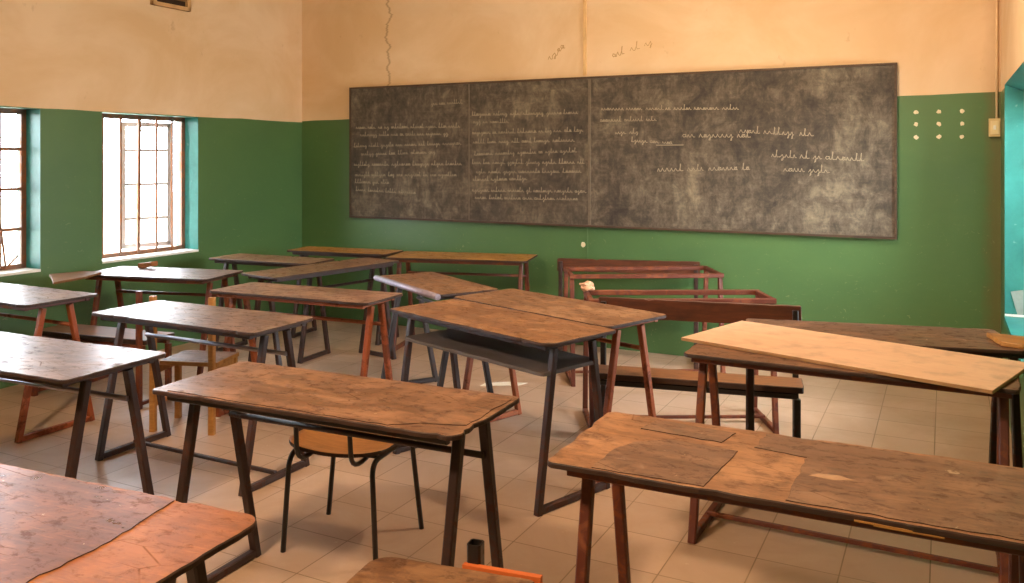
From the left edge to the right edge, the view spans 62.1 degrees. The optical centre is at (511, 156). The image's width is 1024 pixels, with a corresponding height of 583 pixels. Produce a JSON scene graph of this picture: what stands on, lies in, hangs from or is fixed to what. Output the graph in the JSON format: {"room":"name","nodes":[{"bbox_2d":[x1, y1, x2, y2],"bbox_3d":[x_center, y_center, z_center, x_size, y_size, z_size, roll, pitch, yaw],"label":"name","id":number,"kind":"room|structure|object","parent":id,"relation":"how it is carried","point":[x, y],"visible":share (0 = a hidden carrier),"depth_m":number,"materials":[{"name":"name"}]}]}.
{"room":"classroom","nodes":[
{"label":"classroom","id":0,"kind":"room"},
{"bbox_2d":[0,0,301,388],"bbox_3d":[-4.016,-0.125,4.796,0.261,3.350,8.100,0,0,27],"label":"wall","id":1,"kind":"structure","parent":0,"point":[232,69],"depth_m":6.88,"materials":[{"name":"paint"}]},
{"bbox_2d":[0,108,40,276],"bbox_3d":[-3.612,0.232,5.578,0.268,1.134,0.920,0,0,27],"label":"window","id":2,"kind":"structure","parent":1,"relation":"in","point":[10,269],"depth_m":5.97,"materials":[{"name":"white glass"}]},
{"bbox_2d":[102,113,198,263],"bbox_3d":[-3.010,0.232,6.849,0.348,1.134,0.919,0,0,27],"label":"window","id":3,"kind":"structure","parent":1,"relation":"in","point":[119,256],"depth_m":6.98,"materials":[{"name":"metal"}]},
{"bbox_2d":[150,0,190,11],"bbox_3d":[-2.772,-1.360,6.912,0.035,0.300,0.380,0,0,27],"label":"air vent","id":4,"kind":"object","parent":1,"relation":"in","point":[183,5],"visible":1,"depth_m":6.95,"materials":[{"name":"wood"}]},
{"bbox_2d":[0,320,1012,582],"bbox_3d":[-1.247,1.600,3.385,6.555,0.100,8.500,0,0,27],"label":"floor","id":5,"kind":"structure","parent":0,"point":[321,547],"depth_m":4.05,"materials":[{"name":"tile"}]},
{"bbox_2d":[0,282,97,442],"bbox_3d":[-3.039,1.177,5.050,1.186,0.753,0.472,0,0,28],"label":"school desk","id":6,"kind":"object","parent":5,"relation":"on","point":[12,296],"visible":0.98,"depth_m":4.84,"materials":[{"name":"brown wood"}]},
{"bbox_2d":[0,332,165,494],"bbox_3d":[-2.040,1.177,3.500,1.183,0.753,0.501,0,0,24],"label":"school desk","id":7,"kind":"object","parent":5,"relation":"on","point":[36,361],"visible":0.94,"depth_m":3.38,"materials":[{"name":"brown wood"}]},
{"bbox_2d":[31,291,174,409],"bbox_3d":[-2.650,1.188,5.494,0.922,0.725,0.297,0,0,20],"label":"bench","id":8,"kind":"object","parent":5,"relation":"on","point":[136,338],"visible":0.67,"depth_m":5.41,"materials":[{"name":"brown wood"}]},
{"bbox_2d":[0,463,256,582],"bbox_3d":[-1.175,1.175,1.909,1.184,0.755,0.471,0,0,23],"label":"school desk","id":9,"kind":"object","parent":5,"relation":"on","point":[54,528],"visible":1,"depth_m":1.81,"materials":[{"name":"brown wood"}]},
{"bbox_2d":[85,266,242,381],"bbox_3d":[-2.430,1.177,5.900,1.014,0.753,0.481,0,0,14],"label":"school desk","id":10,"kind":"object","parent":5,"relation":"on","point":[121,273],"visible":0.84,"depth_m":5.86,"materials":[{"name":"brown wood"}]},
{"bbox_2d":[49,271,101,284],"bbox_3d":[-2.948,0.791,5.590,0.303,0.014,0.540,0,0,0],"label":"scrap","id":11,"kind":"object","parent":10,"relation":"on","point":[56,278],"visible":1,"depth_m":5.62,"materials":[{"name":"brown wood"}]},
{"bbox_2d":[138,261,157,267],"bbox_3d":[-2.615,0.772,6.119,0.150,0.054,0.060,0,0,14],"label":"scrap","id":12,"kind":"object","parent":10,"relation":"on","point":[154,263],"visible":1,"depth_m":6.10,"materials":[{"name":"brown wood"}]},
{"bbox_2d":[149,295,238,435],"bbox_3d":[-1.830,1.167,4.913,0.390,0.765,0.313,0,0,9],"label":"chair","id":13,"kind":"object","parent":5,"relation":"on","point":[213,359],"visible":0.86,"depth_m":4.80,"materials":[{"name":"brown wood"}]},
{"bbox_2d":[92,300,312,496],"bbox_3d":[-1.574,1.177,4.308,1.134,0.753,0.459,0,0,27],"label":"school desk","id":14,"kind":"object","parent":5,"relation":"on","point":[190,317],"visible":0.92,"depth_m":4.26,"materials":[{"name":"brown wood"}]},
{"bbox_2d":[209,253,334,363],"bbox_3d":[-1.900,1.177,6.710,0.963,0.753,0.391,0,0,23],"label":"school desk","id":15,"kind":"object","parent":5,"relation":"on","point":[240,258],"visible":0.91,"depth_m":6.63,"materials":[{"name":"brown wood"}]},
{"bbox_2d":[210,282,402,416],"bbox_3d":[-1.228,1.177,5.045,1.134,0.753,0.411,0,0,24],"label":"school desk","id":16,"kind":"object","parent":5,"relation":"on","point":[310,295],"visible":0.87,"depth_m":4.95,"materials":[{"name":"brown wood"}]},
{"bbox_2d":[241,257,398,365],"bbox_3d":[-1.368,1.177,6.210,0.401,0.753,1.185,0,0,38],"label":"school desk","id":17,"kind":"object","parent":5,"relation":"on","point":[366,263],"visible":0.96,"depth_m":6.21,"materials":[{"name":"brown wood"}]},
{"bbox_2d":[152,361,518,582],"bbox_3d":[-0.607,1.175,2.881,1.205,0.755,0.477,0,0,25],"label":"school desk","id":18,"kind":"object","parent":5,"relation":"on","point":[409,411],"visible":1,"depth_m":2.82,"materials":[{"name":"brown wood"}]},
{"bbox_2d":[287,246,402,344],"bbox_3d":[-1.434,1.177,7.300,0.964,0.753,0.371,0,0,20],"label":"school desk","id":19,"kind":"object","parent":5,"relation":"on","point":[309,250],"visible":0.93,"depth_m":7.24,"materials":[{"name":"brown wood"}]},
{"bbox_2d":[280,424,423,559],"bbox_3d":[-0.661,1.200,3.404,0.464,0.702,0.476,0,0,19],"label":"chair","id":20,"kind":"object","parent":5,"relation":"on","point":[333,446],"visible":0.55,"depth_m":3.33,"materials":[{"name":"black metal"}]},
{"bbox_2d":[374,272,497,392],"bbox_3d":[-0.497,1.173,5.429,0.449,0.760,0.934,0,0,-31],"label":"school desk","id":21,"kind":"object","parent":5,"relation":"on","point":[436,286],"visible":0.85,"depth_m":5.41,"materials":[{"name":"brown wood"}]},
{"bbox_2d":[347,538,542,582],"bbox_3d":[-0.205,1.298,2.128,0.477,0.505,0.443,0,0,19],"label":"stool","id":22,"kind":"object","parent":5,"relation":"on","point":[385,569],"visible":1,"depth_m":2.25,"materials":[{"name":"brown wood"}]},
{"bbox_2d":[386,251,537,351],"bbox_3d":[-0.399,1.177,6.880,1.154,0.753,0.501,0,0,13],"label":"school desk","id":23,"kind":"object","parent":5,"relation":"on","point":[409,257],"visible":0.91,"depth_m":6.83,"materials":[{"name":"brown wood"}]},
{"bbox_2d":[390,299,615,516],"bbox_3d":[-0.082,1.176,4.213,0.482,0.752,1.195,0,0,-43],"label":"school desk","id":24,"kind":"object","parent":5,"relation":"on","point":[526,342],"visible":0.98,"depth_m":4.01,"materials":[{"name":"brown wood"}]},
{"bbox_2d":[405,329,593,376],"bbox_3d":[-0.079,0.946,4.184,0.377,0.017,1.027,0,0,-43],"label":"shelf","id":25,"kind":"object","parent":24,"relation":"attached to","point":[522,358],"depth_m":4.07,"materials":[{"name":"grey metal"}]},
{"bbox_2d":[480,382,525,385],"bbox_3d":[-0.055,1.548,5.801,0.330,0.002,0.100,0,0,-6],"label":"paper scrap","id":26,"kind":"object","parent":5,"relation":"on","point":[494,383],"visible":0.71,"depth_m":5.80,"materials":[{"name":"white paper"}]},
{"bbox_2d":[454,289,665,482],"bbox_3d":[0.225,1.177,4.591,0.491,0.753,1.184,0,0,-43],"label":"school desk","id":27,"kind":"object","parent":5,"relation":"on","point":[587,312],"visible":0.66,"depth_m":4.40,"materials":[{"name":"brown wood"}]},
{"bbox_2d":[557,258,699,368],"bbox_3d":[0.865,1.174,6.455,1.103,0.752,0.319,0,0,12],"label":"frame","id":28,"kind":"object","parent":5,"relation":"on","point":[561,262],"visible":0.33,"depth_m":6.59,"materials":[{"name":"red wood"}]},
{"bbox_2d":[563,266,725,386],"bbox_3d":[0.915,1.176,6.020,1.060,0.752,0.530,0,0,-3],"label":"frame","id":29,"kind":"object","parent":5,"relation":"on","point":[709,272],"visible":0.62,"depth_m":5.86,"materials":[{"name":"brown wood"}]},
{"bbox_2d":[582,289,778,433],"bbox_3d":[0.961,1.176,4.960,1.060,0.752,0.440,0,0,-1],"label":"frame","id":30,"kind":"object","parent":5,"relation":"on","point":[761,297],"visible":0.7,"depth_m":4.96,"materials":[{"name":"brown wood"}]},
{"bbox_2d":[579,280,594,291],"bbox_3d":[0.445,0.767,5.041,0.092,0.064,0.097,0,0,0],"label":"rag","id":31,"kind":"object","parent":30,"relation":"on","point":[588,285],"visible":1,"depth_m":5.01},
{"bbox_2d":[594,296,803,437],"bbox_3d":[0.967,1.164,4.481,1.073,0.772,0.259,0,0,16],"label":"bench","id":32,"kind":"object","parent":5,"relation":"on","point":[674,310],"visible":0.62,"depth_m":4.47,"materials":[{"name":"brown wood"}]},
{"bbox_2d":[547,412,1023,582],"bbox_3d":[0.721,1.175,2.200,1.174,0.756,0.522,0,0,26],"label":"school desk","id":33,"kind":"object","parent":5,"relation":"on","point":[973,504],"visible":1,"depth_m":2.15,"materials":[{"name":"brown wood"}]},
{"bbox_2d":[684,343,1020,582],"bbox_3d":[1.315,1.177,3.366,1.196,0.754,0.501,0,0,28],"label":"school desk","id":34,"kind":"object","parent":5,"relation":"on","point":[708,357],"visible":0.56,"depth_m":3.33,"materials":[{"name":"brown wood"}]},
{"bbox_2d":[681,321,1023,393],"bbox_3d":[1.360,0.792,3.471,1.222,0.013,0.534,0,0,44],"label":"board","id":35,"kind":"object","parent":34,"relation":"on","point":[978,373],"visible":1,"depth_m":3.36,"materials":[{"name":"brown wood"}]},
{"bbox_2d":[746,318,1023,467],"bbox_3d":[1.642,1.176,3.862,1.120,0.752,0.467,0,0,14],"label":"school desk","id":36,"kind":"object","parent":5,"relation":"on","point":[975,341],"visible":0.46,"depth_m":3.83,"materials":[{"name":"brown wood"}]},
{"bbox_2d":[987,333,1023,348],"bbox_3d":[2.137,0.788,3.652,0.190,0.020,0.240,0,0,-30],"label":"scrap","id":37,"kind":"object","parent":36,"relation":"on","point":[1012,341],"visible":1,"depth_m":3.63,"materials":[{"name":"orange wood"}]},
{"bbox_2d":[302,0,1000,355],"bbox_3d":[0.636,-0.125,7.081,6.455,3.350,0.204,0,0,27],"label":"wall","id":38,"kind":"structure","parent":0,"point":[942,268],"depth_m":6.52,"materials":[{"name":"paint"}]},
{"bbox_2d":[583,0,586,75],"bbox_3d":[0.600,-1.235,6.988,0.028,1.130,0.022,0,0,27],"label":"trim","id":39,"kind":"structure","parent":38,"relation":"attached to","point":[584,1],"depth_m":6.98,"materials":[{"name":"paint"}]},
{"bbox_2d":[585,228,587,281],"bbox_3d":[0.616,1.065,6.984,0.020,0.970,0.016,0,0,27],"label":"trim","id":40,"kind":"structure","parent":38,"relation":"attached to","point":[586,229],"depth_m":6.98,"materials":[{"name":"paint"}]},
{"bbox_2d":[349,62,896,239],"bbox_3d":[0.575,-0.042,6.970,4.709,1.225,0.058,0,0,27],"label":"blackboard","id":41,"kind":"object","parent":38,"relation":"attached to","point":[810,150],"visible":1,"depth_m":6.71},
{"bbox_2d":[989,118,999,136],"bbox_3d":[3.198,-0.195,5.634,0.066,0.120,0.054,0,0,27],"label":"switch box","id":42,"kind":"object","parent":38,"relation":"attached to","point":[994,123],"visible":1,"depth_m":5.62,"materials":[{"name":"plastic"}]},
{"bbox_2d":[995,0,997,117],"bbox_3d":[3.218,-1.025,5.642,0.016,1.550,0.016,0,0,0],"label":"conduit","id":43,"kind":"object","parent":38,"relation":"attached to","point":[996,1],"visible":1,"depth_m":5.64,"materials":[{"name":"brown metal"}]},
{"bbox_2d":[1001,0,1023,467],"bbox_3d":[1.531,-0.125,1.970,0.280,3.350,8.100,0,0,27],"label":"wall","id":44,"kind":"structure","parent":0,"point":[1012,11],"depth_m":5.26,"materials":[{"name":"paint"}]},
{"bbox_2d":[1004,314,1023,373],"bbox_3d":[2.848,0.345,4.581,0.264,1.350,1.450,0,0,27],"label":"window sill","id":45,"kind":"structure","parent":44,"relation":"in","point":[1014,323],"depth_m":4.99,"materials":[{"name":"paint"}]},
{"label":"outside","id":46,"kind":"structure","parent":0,"visible":0},
{"bbox_2d":[1,191,175,265],"bbox_3d":[0.000,2.050,0.000,80.000,0.100,80.000,0,0,27],"label":"ground","id":47,"kind":"structure","parent":46,"point":[111,201],"depth_m":25.95,"materials":[{"name":"white"}]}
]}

